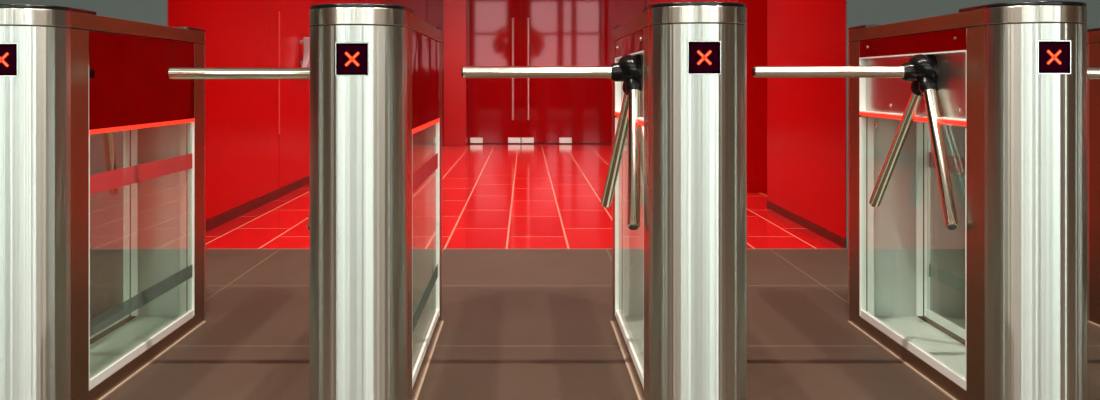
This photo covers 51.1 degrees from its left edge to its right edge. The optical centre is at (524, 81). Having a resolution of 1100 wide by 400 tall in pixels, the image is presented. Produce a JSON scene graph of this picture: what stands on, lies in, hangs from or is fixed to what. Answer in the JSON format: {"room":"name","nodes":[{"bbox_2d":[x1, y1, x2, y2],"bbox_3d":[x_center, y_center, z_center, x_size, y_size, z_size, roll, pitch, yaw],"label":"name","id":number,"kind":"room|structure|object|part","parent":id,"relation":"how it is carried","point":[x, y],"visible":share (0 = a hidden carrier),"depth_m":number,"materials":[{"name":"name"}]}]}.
{"room":"turnstile entrance lobby","nodes":[
{"label":"turnstile entrance lobby","id":0,"kind":"room"},
{"bbox_2d":[0,0,166,249],"bbox_3d":[-5.375,-1.180,5.710,7.251,4.000,0.180,0,0,0],"label":"wall","id":1,"kind":"structure","parent":0,"point":[106,210],"depth_m":5.62,"materials":[{"name":"grey paint"}]},
{"bbox_2d":[167,0,392,219],"bbox_3d":[-1.820,-0.780,10.611,0.150,3.200,9.974,0,0,0],"label":"wall","id":2,"kind":"structure","parent":0,"point":[242,115],"depth_m":7.10,"materials":[{"name":"red paint"}]},
{"bbox_2d":[206,176,309,231],"bbox_3d":[-1.753,0.789,10.611,0.024,0.062,9.978,0,0,0],"label":"baseboard","id":3,"kind":"structure","parent":2,"relation":"attached to","point":[225,217],"depth_m":7.36,"materials":[{"name":"brown"}]},
{"bbox_2d":[279,0,309,187],"bbox_3d":[-1.704,-0.290,8.610,0.082,2.080,0.916,0,0,0],"label":"door","id":4,"kind":"structure","parent":2,"relation":"in","point":[292,42],"depth_m":8.58,"materials":[{"name":"red paint"}]},
{"bbox_3d":[-1.742,-0.065,8.157,0.005,0.870,0.010,0,0,0],"label":"trim","id":5,"kind":"part","parent":4,"relation":"part of","materials":[{"name":"red"}]},
{"bbox_3d":[-1.703,-0.226,8.920,0.080,0.242,0.296,0,0,0],"label":"handle","id":6,"kind":"part","parent":4,"relation":"part of","materials":[{"name":"grey metal"}]},
{"bbox_2d":[393,0,643,142],"bbox_3d":[-0.083,-0.686,15.210,3.321,2.988,0.020,0,0,0],"label":"wall","id":7,"kind":"structure","parent":0,"point":[593,21],"depth_m":15.20,"materials":[{"name":"red paint"}]},
{"bbox_2d":[470,0,520,142],"bbox_3d":[-0.391,-0.493,15.176,0.668,2.602,0.104,0,0,0],"label":"door","id":8,"kind":"structure","parent":7,"relation":"in","point":[495,25],"depth_m":15.20,"materials":[{"name":"red glass"}]},
{"bbox_3d":[-0.159,-0.172,15.162,0.032,1.348,0.076,0,0,0],"label":"handle","id":9,"kind":"part","parent":8,"relation":"part of","materials":[{"name":"white metal"}]},
{"bbox_2d":[521,0,571,142],"bbox_3d":[0.285,-0.493,15.176,0.668,2.602,0.104,0,0,0],"label":"door","id":10,"kind":"structure","parent":7,"relation":"in","point":[546,25],"depth_m":15.20,"materials":[{"name":"red glass"}]},
{"bbox_3d":[0.045,-0.172,15.162,0.032,1.348,0.076,0,0,0],"label":"handle","id":11,"kind":"part","parent":10,"relation":"part of","materials":[{"name":"white metal"}]},
{"bbox_2d":[442,143,611,143],"bbox_3d":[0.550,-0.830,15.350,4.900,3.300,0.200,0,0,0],"label":"baseboard","id":12,"kind":"structure","parent":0,"point":[442,143],"depth_m":15.25,"materials":[{"name":"red"}]},
{"bbox_2d":[90,144,1099,399],"bbox_3d":[0.000,0.860,4.250,18.000,0.080,22.900,0,0,0],"label":"floor","id":13,"kind":"structure","parent":0,"point":[519,324],"depth_m":4.26,"materials":[{"name":"brown tile"}]},
{"bbox_2d":[0,4,205,399],"bbox_3d":[-1.447,0.320,3.352,0.715,1.000,1.390,0,0,0],"label":"turnstile","id":14,"kind":"object","parent":13,"relation":"on","point":[68,75],"visible":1,"depth_m":2.88,"materials":[{"name":"silver metal"}]},
{"bbox_3d":[-1.099,0.345,2.832,0.006,0.950,0.115,0,0,0],"label":"corner post","id":15,"kind":"part","parent":14,"relation":"part of","materials":[{"name":"brown metal"}]},
{"bbox_3d":[-1.324,0.799,3.352,0.012,0.042,0.924,0,0,0],"label":"rail","id":16,"kind":"part","parent":14,"relation":"part of","materials":[{"name":"brown metal"}]},
{"bbox_3d":[-1.357,0.199,3.753,0.036,0.363,0.269,0,0,-13],"label":"barrier arm","id":17,"kind":"part","parent":14,"relation":"part of","materials":[{"name":"silver metal"}]},
{"bbox_3d":[-1.327,0.345,3.872,0.006,0.950,0.115,0,0,0],"label":"corner post","id":18,"kind":"part","parent":14,"relation":"part of","materials":[{"name":"metal"}]},
{"bbox_2d":[90,316,178,376],"bbox_3d":[-1.213,0.803,3.352,0.208,0.014,1.116,0,0,0],"label":"panel","id":19,"kind":"object","parent":14,"relation":"on","point":[107,346],"depth_m":3.51,"materials":[{"name":"silver metal"}]},
{"bbox_3d":[-1.099,-0.004,3.352,0.006,0.251,0.921,0,0,0],"label":"panel","id":20,"kind":"part","parent":14,"relation":"part of","materials":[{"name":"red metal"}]},
{"bbox_3d":[-1.102,0.799,3.352,0.012,0.042,0.924,0,0,0],"label":"rail","id":21,"kind":"part","parent":14,"relation":"part of","materials":[{"name":"brown metal"}]},
{"bbox_3d":[-1.213,0.461,3.914,0.220,0.679,0.004,0,0,0],"label":"panel","id":22,"kind":"part","parent":14,"relation":"part of","materials":[{"name":"clear glass"}]},
{"bbox_3d":[-1.099,0.345,3.872,0.006,0.950,0.115,0,0,0],"label":"corner post","id":23,"kind":"part","parent":14,"relation":"part of","materials":[{"name":"brown metal"}]},
{"bbox_2d":[167,3,443,399],"bbox_3d":[-0.635,0.319,3.352,0.715,1.002,1.390,0,0,0],"label":"turnstile","id":24,"kind":"object","parent":13,"relation":"on","point":[374,224],"visible":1,"depth_m":2.69,"materials":[{"name":"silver metal"}]},
{"bbox_3d":[-0.779,-0.024,3.200,0.422,0.036,0.036,0,0,0],"label":"barrier arm","id":25,"kind":"part","parent":24,"relation":"part of","materials":[{"name":"silver metal"}]},
{"bbox_3d":[-0.286,0.344,2.832,0.006,0.951,0.115,0,0,0],"label":"corner post","id":26,"kind":"part","parent":24,"relation":"part of","materials":[{"name":"brown metal"}]},
{"bbox_3d":[-0.292,0.439,3.352,0.006,0.642,0.910,0,0,0],"label":"glass pane","id":27,"kind":"part","parent":24,"relation":"part of","materials":[{"name":"clear glass"}]},
{"bbox_3d":[-0.286,-0.005,3.352,0.006,0.252,0.921,0,0,0],"label":"panel","id":28,"kind":"part","parent":24,"relation":"part of","materials":[{"name":"red metal"}]},
{"bbox_3d":[-0.289,0.799,3.352,0.012,0.042,0.924,0,0,0],"label":"rail","id":29,"kind":"part","parent":24,"relation":"part of","materials":[{"name":"brown metal"}]},
{"bbox_3d":[-0.286,0.344,3.872,0.006,0.951,0.115,0,0,0],"label":"corner post","id":30,"kind":"part","parent":24,"relation":"part of","materials":[{"name":"brown metal"}]},
{"bbox_2d":[444,0,467,145],"bbox_3d":[-0.900,-0.730,14.970,0.290,3.100,0.440,0,0,0],"label":"pillar","id":31,"kind":"structure","parent":13,"relation":"on","point":[455,11],"depth_m":14.75,"materials":[{"name":"red paint"}]},
{"bbox_2d":[461,2,746,399],"bbox_3d":[0.181,0.317,3.352,0.715,1.006,1.390,0,0,0],"label":"turnstile","id":32,"kind":"object","parent":13,"relation":"on","point":[675,185],"visible":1,"depth_m":2.69,"materials":[{"name":"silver metal"}]},
{"bbox_3d":[0.036,-0.027,3.200,0.422,0.036,0.036,0,0,0],"label":"barrier arm","id":33,"kind":"part","parent":32,"relation":"part of","materials":[{"name":"silver metal"}]},
{"bbox_3d":[0.301,0.343,3.872,0.006,0.955,0.115,0,0,0],"label":"corner post","id":34,"kind":"part","parent":32,"relation":"part of","materials":[{"name":"brown metal"}]},
{"bbox_3d":[0.271,0.195,3.353,0.036,0.365,0.269,0,0,-13],"label":"barrier arm","id":35,"kind":"part","parent":32,"relation":"part of","materials":[{"name":"silver metal"}]},
{"bbox_3d":[0.304,0.799,3.352,0.012,0.042,0.924,0,0,0],"label":"rail","id":36,"kind":"part","parent":32,"relation":"part of","materials":[{"name":"brown metal"}]},
{"bbox_3d":[0.415,0.459,3.914,0.220,0.683,0.004,0,0,0],"label":"panel","id":37,"kind":"part","parent":32,"relation":"part of","materials":[{"name":"clear glass"}]},
{"bbox_3d":[0.322,0.009,3.352,0.006,0.178,0.921,0,0,0],"label":"recessed plate","id":38,"kind":"part","parent":32,"relation":"part of","materials":[{"name":"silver metal"}]},
{"bbox_2d":[623,316,643,365],"bbox_3d":[0.415,0.803,3.352,0.208,0.014,1.116,0,0,0],"label":"panel","id":39,"kind":"object","parent":32,"relation":"on","point":[635,324],"depth_m":3.58,"materials":[{"name":"silver metal"}]},
{"bbox_3d":[0.289,0.196,3.047,0.036,0.364,0.264,0,0,6],"label":"barrier arm","id":40,"kind":"part","parent":32,"relation":"part of","materials":[{"name":"silver metal"}]},
{"bbox_3d":[0.301,0.343,2.832,0.006,0.955,0.115,0,0,0],"label":"corner post","id":41,"kind":"part","parent":32,"relation":"part of","materials":[{"name":"brown metal"}]},
{"bbox_2d":[752,1,1086,399],"bbox_3d":[0.992,0.317,3.352,0.715,1.007,1.390,0,0,0],"label":"turnstile","id":42,"kind":"object","parent":13,"relation":"on","point":[1012,74],"visible":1,"depth_m":2.82,"materials":[{"name":"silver metal"}]},
{"bbox_3d":[0.847,-0.028,3.200,0.422,0.036,0.036,0,0,0],"label":"barrier arm","id":43,"kind":"part","parent":42,"relation":"part of","materials":[{"name":"silver metal"}]},
{"bbox_3d":[1.112,0.342,3.872,0.006,0.956,0.115,0,0,0],"label":"corner post","id":44,"kind":"part","parent":42,"relation":"part of","materials":[{"name":"brown metal"}]},
{"bbox_3d":[1.226,0.458,3.914,0.220,0.683,0.004,0,0,0],"label":"panel","id":45,"kind":"part","parent":42,"relation":"part of","materials":[{"name":"clear glass"}]},
{"bbox_3d":[1.081,0.195,3.353,0.036,0.365,0.269,0,0,-13],"label":"barrier arm","id":46,"kind":"part","parent":42,"relation":"part of","materials":[{"name":"silver metal"}]},
{"bbox_3d":[1.115,0.799,3.352,0.012,0.042,0.924,0,0,0],"label":"rail","id":47,"kind":"part","parent":42,"relation":"part of","materials":[{"name":"brown metal"}]},
{"bbox_3d":[1.132,0.009,3.352,0.006,0.178,0.921,0,0,0],"label":"recessed plate","id":48,"kind":"part","parent":42,"relation":"part of","materials":[{"name":"silver metal"}]},
{"bbox_2d":[875,316,964,376],"bbox_3d":[1.226,0.803,3.352,0.208,0.014,1.116,0,0,0],"label":"panel","id":49,"kind":"object","parent":42,"relation":"on","point":[942,343],"depth_m":3.51,"materials":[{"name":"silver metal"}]},
{"bbox_3d":[1.100,0.195,3.047,0.036,0.365,0.264,0,0,6],"label":"barrier arm","id":50,"kind":"part","parent":42,"relation":"part of","materials":[{"name":"silver metal"}]},
{"bbox_3d":[1.337,0.799,3.352,0.012,0.042,0.924,0,0,0],"label":"rail","id":51,"kind":"part","parent":42,"relation":"part of","materials":[{"name":"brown metal"}]},
{"bbox_3d":[1.112,0.342,2.832,0.006,0.956,0.115,0,0,0],"label":"corner post","id":52,"kind":"part","parent":42,"relation":"part of","materials":[{"name":"brown metal"}]},
{"bbox_2d":[1087,28,1099,326],"bbox_3d":[1.811,0.319,3.352,0.715,1.002,1.390,0,0,0],"label":"turnstile","id":53,"kind":"object","parent":13,"relation":"on","point":[1093,35],"visible":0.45,"depth_m":3.90,"materials":[{"name":"brown metal"}]},
{"bbox_3d":[1.666,-0.024,3.200,0.422,0.036,0.036,0,0,0],"label":"barrier arm","id":54,"kind":"part","parent":53,"relation":"part of","materials":[{"name":"silver metal"}]},
{"bbox_2d":[644,0,845,238],"bbox_3d":[1.655,-0.780,10.635,0.150,3.200,9.926,0,0,0],"label":"wall","id":55,"kind":"structure","parent":0,"point":[806,117],"depth_m":6.55,"materials":[{"name":"red paint"}]},
{"bbox_2d":[767,201,845,247],"bbox_3d":[1.588,0.797,6.585,0.024,0.045,1.830,0,0,0],"label":"baseboard","id":56,"kind":"structure","parent":55,"relation":"attached to","point":[834,238],"depth_m":6.37,"materials":[{"name":"brown"}]},
{"bbox_2d":[758,0,766,192],"bbox_3d":[2.365,-0.780,8.595,1.270,3.200,0.130,0,0,0],"label":"wall","id":57,"kind":"structure","parent":0,"point":[762,4],"depth_m":8.53,"materials":[{"name":"red paint"}]},
{"bbox_2d":[846,0,1099,248],"bbox_3d":[5.292,-1.180,5.760,7.416,4.000,0.200,0,0,0],"label":"wall","id":58,"kind":"structure","parent":0,"point":[858,12],"depth_m":5.66,"materials":[{"name":"grey paint"}]}
]}

